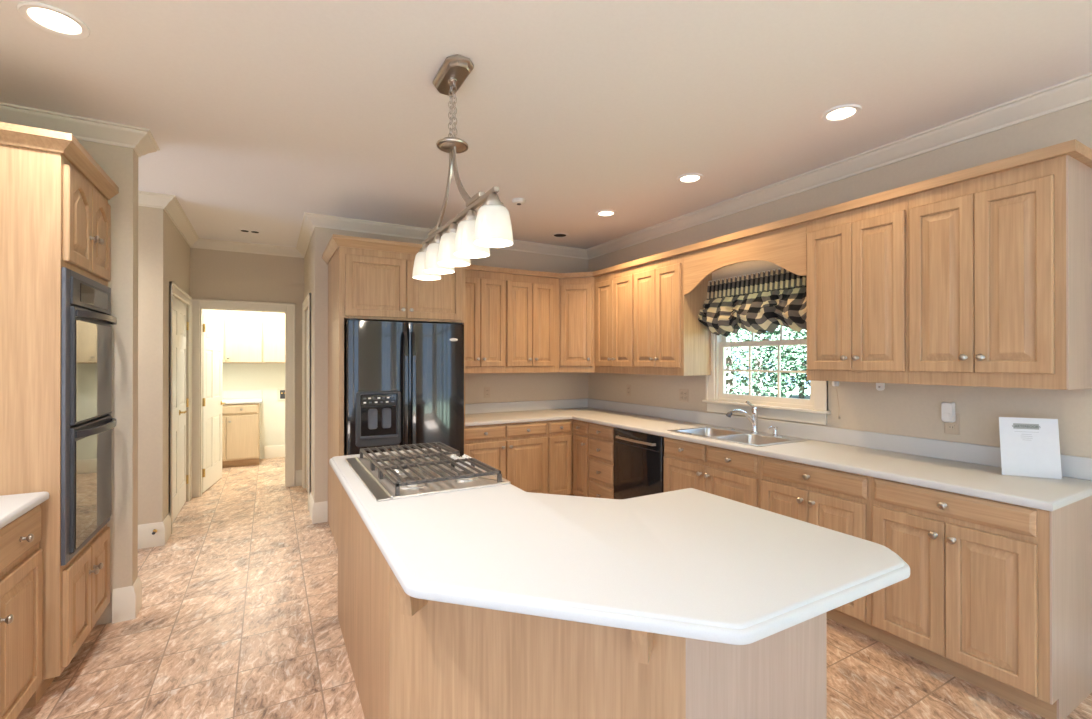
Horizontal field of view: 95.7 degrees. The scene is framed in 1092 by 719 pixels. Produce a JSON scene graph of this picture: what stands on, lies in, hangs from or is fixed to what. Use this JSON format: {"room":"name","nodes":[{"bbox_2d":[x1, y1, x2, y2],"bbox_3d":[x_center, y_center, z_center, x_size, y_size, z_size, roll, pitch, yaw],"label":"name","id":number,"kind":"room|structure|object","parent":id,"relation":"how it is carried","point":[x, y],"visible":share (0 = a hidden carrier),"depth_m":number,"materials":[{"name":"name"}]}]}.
{"room":"kitchen","nodes":[
{"label":"kitchen","id":0,"kind":"room"},
{"bbox_2d":[77,139,137,625],"bbox_3d":[-3.275,0.086,2.389,2.020,2.780,0.130,0,0,-29],"label":"wall","id":1,"kind":"structure","parent":0,"point":[119,163],"depth_m":2.81,"materials":[{"name":"paint"}]},
{"bbox_2d":[0,102,159,157],"bbox_3d":[-1.397,-1.264,-0.872,2.108,0.095,7.838,0,0,-29],"label":"trim","id":2,"kind":"structure","parent":1,"relation":"attached to","point":[141,140],"depth_m":2.69,"materials":[{"name":"paint"}]},
{"bbox_2d":[112,577,141,622],"bbox_3d":[-3.268,1.384,2.390,2.037,0.185,0.164,0,0,-29],"label":"baseboard","id":3,"kind":"structure","parent":1,"relation":"attached to","point":[126,601],"depth_m":2.80,"materials":[{"name":"paint"}]},
{"bbox_2d":[165,212,189,516],"bbox_3d":[-3.509,0.092,4.648,0.100,2.780,1.460,0,0,-29],"label":"wall","id":4,"kind":"structure","parent":0,"point":[177,250],"depth_m":4.29,"materials":[{"name":"paint"}]},
{"bbox_2d":[169,281,191,533],"bbox_3d":[-3.477,0.410,4.717,0.024,2.143,1.206,0,0,-29],"label":"trim","id":5,"kind":"structure","parent":4,"relation":"attached to","point":[174,289],"depth_m":4.21,"materials":[{"name":"paint"}]},
{"bbox_2d":[173,296,188,521],"bbox_3d":[-3.492,0.450,4.712,0.086,2.040,1.033,0,0,-29],"label":"door","id":6,"kind":"structure","parent":4,"relation":"in","point":[180,324],"depth_m":4.76,"materials":[{"name":"paint"}]},
{"bbox_2d":[190,248,303,496],"bbox_3d":[-3.375,0.094,5.617,2.600,2.780,0.100,0,0,-29],"label":"wall","id":7,"kind":"structure","parent":0,"point":[214,274],"depth_m":5.60,"materials":[{"name":"paint"}]},
{"bbox_2d":[202,310,225,492],"bbox_3d":[-3.912,0.462,5.826,0.086,2.020,0.801,0,0,-20],"label":"door","id":8,"kind":"structure","parent":7,"relation":"in","point":[212,403],"depth_m":5.78,"materials":[{"name":"paint"}]},
{"bbox_2d":[192,298,294,497],"bbox_3d":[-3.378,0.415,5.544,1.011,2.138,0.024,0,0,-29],"label":"trim","id":9,"kind":"structure","parent":7,"relation":"attached to","point":[196,303],"depth_m":5.50,"materials":[{"name":"paint"}]},
{"bbox_2d":[296,470,301,485],"bbox_3d":[-2.897,1.392,5.815,0.088,0.185,0.017,0,0,-29],"label":"baseboard","id":10,"kind":"structure","parent":7,"relation":"attached to","point":[298,472],"depth_m":5.80,"materials":[{"name":"paint"}]},
{"bbox_2d":[222,363,284,458],"bbox_3d":[-4.377,0.098,7.405,2.600,2.780,0.100,0,0,-29],"label":"wall","id":11,"kind":"structure","parent":0,"point":[266,377],"depth_m":7.44,"materials":[{"name":"paint"}]},
{"bbox_2d":[203,309,262,362],"bbox_3d":[-4.558,-0.405,7.034,0.918,0.915,0.368,0,0,-29],"label":"wall cabinet","id":12,"kind":"object","parent":11,"relation":"attached to","point":[242,342],"visible":0.56,"depth_m":7.01,"materials":[{"name":"white wood"}]},
{"bbox_2d":[263,312,284,362],"bbox_3d":[-3.756,-0.404,7.483,0.918,0.915,0.368,0,0,-29],"label":"wall cabinet","id":13,"kind":"object","parent":11,"relation":"attached to","point":[273,322],"visible":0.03,"depth_m":7.20,"materials":[{"name":"white wood"}]},
{"bbox_2d":[264,445,284,458],"bbox_3d":[-3.764,1.396,7.679,1.060,0.185,0.017,0,0,-29],"label":"baseboard","id":14,"kind":"structure","parent":11,"relation":"attached to","point":[276,451],"depth_m":7.48,"materials":[{"name":"paint"}]},
{"bbox_2d":[278,388,284,400],"bbox_3d":[-4.005,0.533,7.538,0.150,0.190,0.030,0,0,-29],"label":"washer box","id":15,"kind":"object","parent":11,"relation":"attached to","point":[281,391],"visible":0.73,"depth_m":7.53,"materials":[{"name":"paint"}]},
{"bbox_2d":[304,231,313,499],"bbox_3d":[-2.459,0.093,5.230,0.100,2.780,1.470,0,0,-29],"label":"wall","id":16,"kind":"structure","parent":0,"point":[309,256],"depth_m":4.81,"materials":[{"name":"paint"}]},
{"bbox_2d":[302,293,310,510],"bbox_3d":[-2.575,0.414,5.308,0.024,2.138,1.036,0,0,-29],"label":"trim","id":17,"kind":"structure","parent":16,"relation":"attached to","point":[306,303],"depth_m":4.86,"materials":[{"name":"paint"}]},
{"bbox_2d":[306,310,307,490],"bbox_3d":[-2.536,0.456,5.330,0.035,2.030,0.856,0,0,-29],"label":"door","id":18,"kind":"structure","parent":16,"relation":"in","point":[307,310],"depth_m":5.61,"materials":[{"name":"paint"}]},
{"bbox_2d":[309,492,327,523],"bbox_3d":[-2.156,1.389,4.676,0.125,0.185,0.447,0,0,-29],"label":"baseboard","id":19,"kind":"structure","parent":16,"relation":"attached to","point":[318,511],"depth_m":4.49,"materials":[{"name":"paint"}]},
{"bbox_2d":[138,206,587,524],"bbox_3d":[-2.155,0.091,4.507,6.045,2.780,0.110,0,0,-29],"label":"wall","id":20,"kind":"structure","parent":0,"point":[504,387],"depth_m":4.48,"materials":[{"name":"paint"}]},
{"bbox_2d":[138,513,170,548],"bbox_3d":[-3.969,1.387,3.581,1.977,0.185,0.287,0,0,-29],"label":"baseboard","id":21,"kind":"structure","parent":20,"relation":"attached to","point":[146,539],"depth_m":3.91,"materials":[{"name":"paint"}]},
{"bbox_2d":[465,270,505,373],"bbox_3d":[-0.744,-0.370,5.012,0.610,1.015,0.382,0,0,-29],"label":"upper cabinet","id":22,"kind":"object","parent":20,"relation":"attached to","point":[485,292],"visible":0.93,"depth_m":4.91,"materials":[{"name":"brown wood"}]},
{"bbox_2d":[484,387,489,397],"bbox_3d":[-0.630,0.353,5.292,0.072,0.118,0.009,0,0,-29],"label":"wall outlet","id":23,"kind":"object","parent":20,"relation":"attached to","point":[486,389],"visible":1,"depth_m":5.29,"materials":[{"name":"beige plastic"}]},
{"bbox_2d":[506,274,558,372],"bbox_3d":[-0.203,-0.369,5.315,0.629,1.015,0.382,0,0,-29],"label":"upper cabinet","id":24,"kind":"object","parent":20,"relation":"attached to","point":[532,302],"visible":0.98,"depth_m":5.18,"materials":[{"name":"brown wood"}]},
{"bbox_2d":[559,277,593,372],"bbox_3d":[0.393,-0.369,5.518,0.606,1.015,0.610,0,0,-29],"label":"upper cabinet","id":25,"kind":"object","parent":20,"relation":"attached to","point":[576,296],"visible":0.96,"depth_m":5.28,"materials":[{"name":"brown wood"}]},
{"bbox_2d":[0,0,1091,248],"bbox_3d":[-0.784,-1.354,2.171,6.350,0.100,12.750,0,0,-29],"label":"ceiling","id":26,"kind":"structure","parent":0,"point":[261,115],"depth_m":2.40,"materials":[{"name":"paint"}]},
{"bbox_2d":[17,1,89,38],"bbox_3d":[-1.887,-1.299,1.900,0.200,0.010,0.200,0,0,-29],"label":"recessed light","id":27,"kind":"object","parent":26,"relation":"in","point":[49,18],"visible":1,"depth_m":1.89,"materials":[{"name":"glass"}]},
{"bbox_2d":[239,229,260,233],"bbox_3d":[-2.987,-1.293,4.989,0.190,0.009,0.100,0,0,-29],"label":"ceiling vent","id":28,"kind":"object","parent":26,"relation":"in","point":[240,230],"visible":1,"depth_m":4.98,"materials":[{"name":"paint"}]},
{"bbox_2d":[412,54,512,279],"bbox_3d":[-0.413,-0.867,2.229,0.149,0.871,1.039,0,0,-29],"label":"pendant lamp","id":29,"kind":"object","parent":26,"relation":"hanging from","point":[491,227],"visible":1,"depth_m":2.17,"materials":[{"name":"white glass"}]},
{"bbox_2d":[419,243,428,251],"bbox_3d":[-0.630,-0.588,2.617,0.088,0.052,0.088,0,0,-29],"label":"socket","id":30,"kind":"object","parent":29,"relation":"attached to","point":[425,245],"depth_m":2.59,"materials":[{"name":"silver metal"}]},
{"bbox_2d":[430,234,441,243],"bbox_3d":[-0.523,-0.589,2.425,0.088,0.052,0.088,0,0,-29],"label":"socket","id":31,"kind":"object","parent":29,"relation":"attached to","point":[437,238],"depth_m":2.40,"materials":[{"name":"silver metal"}]},
{"bbox_2d":[444,223,457,233],"bbox_3d":[-0.415,-0.589,2.233,0.088,0.052,0.088,0,0,-29],"label":"socket","id":32,"kind":"object","parent":29,"relation":"attached to","point":[452,229],"depth_m":2.21,"materials":[{"name":"silver metal"}]},
{"bbox_2d":[461,209,476,220],"bbox_3d":[-0.305,-0.590,2.037,0.088,0.052,0.088,0,0,-29],"label":"socket","id":33,"kind":"object","parent":29,"relation":"attached to","point":[471,215],"depth_m":2.01,"materials":[{"name":"silver metal"}]},
{"bbox_2d":[482,193,504,206],"bbox_3d":[-0.196,-0.590,1.840,0.088,0.052,0.088,0,0,-29],"label":"socket","id":34,"kind":"object","parent":29,"relation":"attached to","point":[493,200],"depth_m":1.81,"materials":[{"name":"silver metal"}]},
{"bbox_2d":[512,198,525,204],"bbox_3d":[-0.220,-1.280,4.029,0.110,0.038,0.110,0,0,-29],"label":"smoke detector","id":35,"kind":"object","parent":26,"relation":"attached to","point":[517,201],"visible":1,"depth_m":4.00,"materials":[{"name":"white plastic"}]},
{"bbox_2d":[551,233,568,237],"bbox_3d":[0.146,-1.292,5.151,0.184,0.010,0.184,0,0,-29],"label":"recessed light","id":36,"kind":"object","parent":26,"relation":"in","point":[555,235],"visible":1,"depth_m":5.15,"materials":[{"name":"paint"}]},
{"bbox_2d":[596,210,615,216],"bbox_3d":[0.532,-1.294,4.384,0.184,0.010,0.184,0,0,-29],"label":"recessed light","id":37,"kind":"object","parent":26,"relation":"in","point":[603,213],"visible":1,"depth_m":4.38,"materials":[{"name":"glass"}]},
{"bbox_2d":[677,173,702,183],"bbox_3d":[1.032,-1.296,3.543,0.184,0.010,0.184,0,0,-29],"label":"recessed light","id":38,"kind":"object","parent":26,"relation":"in","point":[689,178],"visible":1,"depth_m":3.54,"materials":[{"name":"glass"}]},
{"bbox_2d":[821,104,861,122],"bbox_3d":[1.560,-1.298,2.613,0.184,0.010,0.184,0,0,-29],"label":"recessed light","id":39,"kind":"object","parent":26,"relation":"in","point":[841,113],"visible":1,"depth_m":2.61,"materials":[{"name":"glass"}]},
{"bbox_2d":[16,457,1091,718],"bbox_3d":[-0.784,1.526,2.165,6.350,0.100,12.750,0,0,-29],"label":"floor","id":40,"kind":"structure","parent":0,"point":[237,618],"depth_m":2.54,"materials":[{"name":"tile"}]},
{"bbox_2d":[0,504,42,718],"bbox_3d":[-2.296,1.037,1.756,0.696,0.876,0.471,0,0,-29],"label":"base cabinet","id":41,"kind":"object","parent":40,"relation":"on","point":[20,552],"visible":0.98,"depth_m":1.90,"materials":[{"name":"brown wood"}]},
{"bbox_2d":[0,122,118,709],"bbox_3d":[-2.551,0.252,2.278,0.756,2.448,0.764,0,0,-29],"label":"tall cabinet","id":42,"kind":"object","parent":40,"relation":"on","point":[55,210],"visible":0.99,"depth_m":2.12,"materials":[{"name":"brown wood"}]},
{"bbox_2d":[61,267,116,565],"bbox_3d":[-2.505,0.248,2.331,0.688,1.300,0.704,0,0,-29],"label":"double oven","id":43,"kind":"object","parent":42,"relation":"in","point":[87,422],"visible":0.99,"depth_m":2.33,"materials":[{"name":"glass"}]},
{"bbox_2d":[222,403,259,467],"bbox_3d":[-4.479,1.049,6.951,0.779,0.876,0.582,0,0,-29],"label":"laundry cabinet","id":44,"kind":"object","parent":40,"relation":"on","point":[240,422],"visible":0.67,"depth_m":6.82,"materials":[{"name":"brown wood"}]},
{"bbox_2d":[222,390,262,403],"bbox_3d":[-4.479,0.534,6.967,0.835,0.154,0.557,0,0,-29],"label":"countertop","id":45,"kind":"structure","parent":44,"relation":"on","point":[247,396],"depth_m":7.21,"materials":[{"name":"white laminate"}]},
{"bbox_2d":[322,234,464,547],"bbox_3d":[-1.337,0.266,4.395,1.122,2.430,0.878,0,0,-29],"label":"tall cabinet","id":46,"kind":"object","parent":40,"relation":"on","point":[369,279],"visible":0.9,"depth_m":4.01,"materials":[{"name":"brown wood"}]},
{"bbox_2d":[344,318,463,456],"bbox_3d":[-1.291,0.576,4.337,0.944,1.785,0.868,0,0,-29],"label":"refrigerator","id":47,"kind":"object","parent":40,"relation":"on","point":[404,381],"visible":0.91,"depth_m":3.96,"materials":[{"name":"black metal"}]},
{"bbox_2d":[465,421,546,493],"bbox_3d":[-0.531,1.045,4.945,0.919,0.876,0.702,0,0,-29],"label":"base cabinet","id":48,"kind":"object","parent":40,"relation":"on","point":[518,450],"visible":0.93,"depth_m":4.72,"materials":[{"name":"brown wood"}]},
{"bbox_2d":[465,398,1091,510],"bbox_3d":[0.729,0.532,3.645,1.848,0.142,4.205,0,0,-29],"label":"countertop","id":49,"kind":"structure","parent":48,"relation":"on","point":[975,470],"depth_m":2.97,"materials":[{"name":"white stone"}]},
{"bbox_2d":[667,426,808,446],"bbox_3d":[1.401,0.639,3.682,0.540,0.170,0.834,0,0,-29],"label":"double sink","id":50,"kind":"object","parent":49,"relation":"in","point":[745,437],"visible":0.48,"depth_m":3.69,"materials":[{"name":"silver metal"}]},
{"bbox_2d":[768,426,778,435],"bbox_3d":[1.669,0.525,3.621,0.082,0.070,0.044,0,0,-29],"label":"soap dispenser","id":51,"kind":"object","parent":50,"relation":"on","point":[775,428],"visible":1,"depth_m":3.62,"materials":[{"name":"silver metal"}]},
{"bbox_2d":[726,401,758,433],"bbox_3d":[1.489,0.437,3.755,0.275,0.247,0.061,0,0,-10],"label":"tap","id":52,"kind":"object","parent":49,"relation":"on","point":[754,412],"visible":1,"depth_m":3.75,"materials":[{"name":"silver metal"}]},
{"bbox_2d":[999,417,1061,478],"bbox_3d":[2.326,0.422,2.378,0.218,0.278,0.036,0,0,24],"label":"paper notice","id":53,"kind":"object","parent":49,"relation":"on","point":[1029,447],"visible":1,"depth_m":2.38,"materials":[{"name":"white paper"}]},
{"bbox_2d":[547,419,588,496],"bbox_3d":[0.333,1.045,5.292,0.928,0.876,0.942,0,0,-29],"label":"base cabinet","id":54,"kind":"object","parent":40,"relation":"on","point":[568,439],"visible":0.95,"depth_m":4.95,"materials":[{"name":"brown wood"}]},
{"bbox_2d":[338,479,826,718],"bbox_3d":[-0.147,1.038,2.209,1.265,0.876,2.118,0,0,-29],"label":"kitchen island","id":55,"kind":"object","parent":40,"relation":"on","point":[410,657],"visible":0.42,"depth_m":1.49,"materials":[{"name":"brown wood"}]},
{"bbox_2d":[329,447,909,644],"bbox_3d":[-0.088,0.581,2.143,1.338,0.038,2.443,0,0,-29],"label":"island countertop","id":56,"kind":"structure","parent":55,"relation":"on","point":[692,563],"depth_m":1.39,"materials":[{"name":"white stone"}]},
{"bbox_2d":[345,442,510,501],"bbox_3d":[-0.643,0.531,2.507,0.586,0.062,0.950,0,0,-29],"label":"gas cooktop","id":57,"kind":"object","parent":56,"relation":"in","point":[391,476],"visible":1,"depth_m":2.32,"materials":[{"name":"silver metal"}]},
{"bbox_2d":[589,422,615,498],"bbox_3d":[0.769,1.044,4.763,0.686,0.876,0.406,0,0,-29],"label":"base cabinet","id":58,"kind":"object","parent":40,"relation":"on","point":[601,437],"visible":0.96,"depth_m":4.59,"materials":[{"name":"brown wood"}]},
{"bbox_2d":[614,428,663,498],"bbox_3d":[0.990,1.047,4.289,0.618,0.868,0.626,0,0,-29],"label":"dishwasher","id":59,"kind":"object","parent":40,"relation":"on","point":[638,456],"visible":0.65,"depth_m":4.14,"materials":[{"name":"plastic"}]},
{"bbox_2d":[664,437,759,507],"bbox_3d":[1.392,1.042,3.650,0.686,0.876,0.871,0,0,-29],"label":"base cabinet","id":60,"kind":"object","parent":40,"relation":"on","point":[734,475],"visible":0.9,"depth_m":3.45,"materials":[{"name":"brown wood"}]},
{"bbox_2d":[760,455,878,640],"bbox_3d":[1.766,1.040,2.981,0.686,0.876,0.659,0,0,-29],"label":"base cabinet","id":61,"kind":"object","parent":40,"relation":"on","point":[836,500],"visible":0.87,"depth_m":2.75,"materials":[{"name":"brown wood"}]},
{"bbox_2d":[871,477,1091,718],"bbox_3d":[2.093,1.039,2.398,0.686,0.876,0.677,0,0,-29],"label":"base cabinet","id":62,"kind":"object","parent":40,"relation":"on","point":[996,596],"visible":0.99,"depth_m":2.14,"materials":[{"name":"brown wood"}]},
{"bbox_3d":[-1.956,1.036,1.149,0.696,0.876,0.919,0,0,-29],"label":"base cabinet","id":63,"kind":"object","parent":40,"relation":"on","visible":0},
{"bbox_2d":[0,492,48,528],"bbox_3d":[-2.074,0.579,1.331,0.673,0.038,1.432,0,0,-29],"label":"countertop","id":64,"kind":"structure","parent":63,"relation":"on","point":[14,506],"depth_m":1.94,"materials":[{"name":"white stone"}]},
{"bbox_2d":[588,100,1091,457],"bbox_3d":[2.710,0.086,2.108,0.100,2.780,9.030,0,0,-29],"label":"wall","id":65,"kind":"structure","parent":0,"point":[912,410],"depth_m":2.99,"materials":[{"name":"paint"}]},
{"bbox_2d":[594,267,633,373],"bbox_3d":[0.794,-0.370,5.026,0.388,1.015,0.656,0,0,-29],"label":"upper cabinet","id":66,"kind":"object","parent":65,"relation":"attached to","point":[613,291],"visible":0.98,"depth_m":4.91,"materials":[{"name":"brown wood"}]},
{"bbox_2d":[138,72,1091,259],"bbox_3d":[1.076,-1.255,2.819,10.992,0.095,5.059,0,0,27],"label":"trim","id":67,"kind":"structure","parent":65,"relation":"attached to","point":[1078,90],"depth_m":3.79,"materials":[{"name":"paint"}]},
{"bbox_2d":[627,385,630,395],"bbox_3d":[0.880,0.328,5.264,0.009,0.118,0.072,0,0,-29],"label":"wall outlet","id":68,"kind":"object","parent":65,"relation":"attached to","point":[628,386],"visible":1,"depth_m":5.25,"materials":[{"name":"beige plastic"}]},
{"bbox_2d":[634,254,711,375],"bbox_3d":[1.111,-0.371,4.460,0.388,1.015,0.639,0,0,-29],"label":"upper cabinet","id":69,"kind":"object","parent":65,"relation":"attached to","point":[670,338],"visible":0.99,"depth_m":4.26,"materials":[{"name":"brown wood"}]},
{"bbox_2d":[684,222,805,294],"bbox_3d":[1.418,-0.711,3.650,0.020,0.340,1.075,0,0,-29],"label":"valance","id":70,"kind":"object","parent":69,"relation":"attached to","point":[785,248],"visible":0.98,"depth_m":3.52,"materials":[{"name":"brown wood"}]},
{"bbox_2d":[679,389,687,401],"bbox_3d":[1.271,0.333,4.566,0.009,0.118,0.118,0,0,-29],"label":"wall outlet","id":71,"kind":"object","parent":65,"relation":"attached to","point":[683,393],"visible":1,"depth_m":4.57,"materials":[{"name":"beige plastic"}]},
{"bbox_2d":[698,268,806,336],"bbox_3d":[1.589,-0.432,3.765,0.212,0.488,1.163,0,0,-29],"label":"window shade","id":72,"kind":"object","parent":65,"relation":"attached to","point":[758,303],"visible":0.84,"depth_m":3.75,"materials":[{"name":"fabric"}]},
{"bbox_2d":[702,325,830,424],"bbox_3d":[1.698,-0.108,3.871,0.145,1.120,1.111,0,0,-29],"label":"window","id":73,"kind":"structure","parent":65,"relation":"in","point":[818,411],"depth_m":3.82,"materials":[{"name":"paint"}]},
{"bbox_2d":[806,196,908,383],"bbox_3d":[1.935,-0.375,2.989,0.388,1.015,0.579,0,0,-29],"label":"upper cabinet","id":74,"kind":"object","parent":65,"relation":"attached to","point":[857,260],"visible":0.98,"depth_m":2.87,"materials":[{"name":"brown wood"}]},
{"bbox_2d":[832,381,839,418],"bbox_3d":[1.942,0.266,3.305,0.064,0.264,0.044,0,0,-29],"label":"power cord","id":75,"kind":"object","parent":74,"relation":"hanging from","point":[834,383],"visible":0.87,"depth_m":3.30,"materials":[{"name":"white plastic"}]},
{"bbox_2d":[876,383,884,390],"bbox_3d":[2.048,0.162,3.030,0.024,0.057,0.040,0,0,-29],"label":"clip","id":76,"kind":"object","parent":74,"relation":"attached to","point":[879,386],"visible":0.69,"depth_m":3.02,"materials":[{"name":"white plastic"}]},
{"bbox_2d":[944,413,959,434],"bbox_3d":[2.275,0.359,2.773,0.009,0.118,0.072,0,0,-29],"label":"wall outlet","id":77,"kind":"object","parent":65,"relation":"attached to","point":[949,428],"visible":0.81,"depth_m":2.76,"materials":[{"name":"beige plastic"}]},
{"bbox_2d":[941,402,955,422],"bbox_3d":[2.251,0.294,2.768,0.037,0.116,0.060,0,0,-29],"label":"air freshener","id":78,"kind":"object","parent":77,"relation":"attached to","point":[948,409],"visible":1,"depth_m":2.75,"materials":[{"name":"white plastic"}]},
{"bbox_2d":[948,424,954,429],"bbox_3d":[2.273,0.379,2.771,0.004,0.028,0.032,0,0,-29],"label":"socket","id":79,"kind":"object","parent":77,"relation":"attached to","point":[950,426],"depth_m":2.77,"materials":[{"name":"beige plastic"}]},
{"bbox_2d":[908,155,1091,389],"bbox_3d":[2.226,-0.376,2.469,0.388,1.015,0.612,0,0,-29],"label":"upper cabinet","id":80,"kind":"object","parent":65,"relation":"attached to","point":[1000,264],"visible":1,"depth_m":2.31,"materials":[{"name":"brown wood"}]},
{"bbox_2d":[465,139,1091,279],"bbox_3d":[1.118,-0.897,3.918,4.319,0.065,1.375,0,0,40],"label":"crown molding","id":81,"kind":"structure","parent":80,"relation":"attached to","point":[1077,150],"depth_m":2.83,"materials":[{"name":"brown wood"}]},
{"label":"outside","id":82,"kind":"structure","parent":0,"visible":0},
{"bbox_2d":[733,384,809,398],"bbox_3d":[11.621,1.932,15.674,28.400,0.050,44.000,0,0,-29],"label":"ground","id":83,"kind":"structure","parent":82,"point":[796,392],"depth_m":29.02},
{"bbox_2d":[730,329,762,390],"bbox_3d":[3.752,-1.028,12.331,3.129,5.863,3.171,0,0,-29],"label":"tree","id":84,"kind":"object","parent":83,"relation":"on","point":[733,358],"visible":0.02,"depth_m":11.87,"materials":[{"name":"green plant"}]},
{"bbox_2d":[726,325,805,396],"bbox_3d":[3.248,-0.597,8.919,2.796,4.985,2.740,0,0,-29],"label":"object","id":85,"kind":"object","parent":83,"relation":"on","point":[730,388],"visible":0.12,"depth_m":8.53,"materials":[{"name":"white"}]},
{"bbox_2d":[731,327,806,397],"bbox_3d":[6.199,-1.625,14.497,3.207,7.065,3.230,0,0,-29],"label":"tree","id":86,"kind":"object","parent":83,"relation":"on","point":[760,384],"visible":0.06,"depth_m":14.38,"materials":[{"name":"green plant"}]},
{"bbox_2d":[733,328,809,396],"bbox_3d":[9.197,-2.857,19.395,4.201,9.549,4.150,0,0,-29],"label":"tree","id":87,"kind":"object","parent":83,"relation":"on","point":[802,332],"visible":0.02,"depth_m":18.95,"materials":[{"name":"green plant"}]},
{"bbox_2d":[766,348,809,398],"bbox_3d":[12.425,-3.865,24.052,4.932,11.586,4.926,0,0,-29],"label":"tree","id":88,"kind":"object","parent":83,"relation":"on","point":[804,383],"visible":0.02,"depth_m":23.94,"materials":[{"name":"green plant"}]},
{"bbox_2d":[773,326,809,398],"bbox_3d":[6.199,-1.043,9.781,3.226,5.881,3.242,0,0,-29],"label":"tree","id":89,"kind":"object","parent":83,"relation":"on","point":[800,375],"visible":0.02,"depth_m":10.19,"materials":[{"name":"green plant"}]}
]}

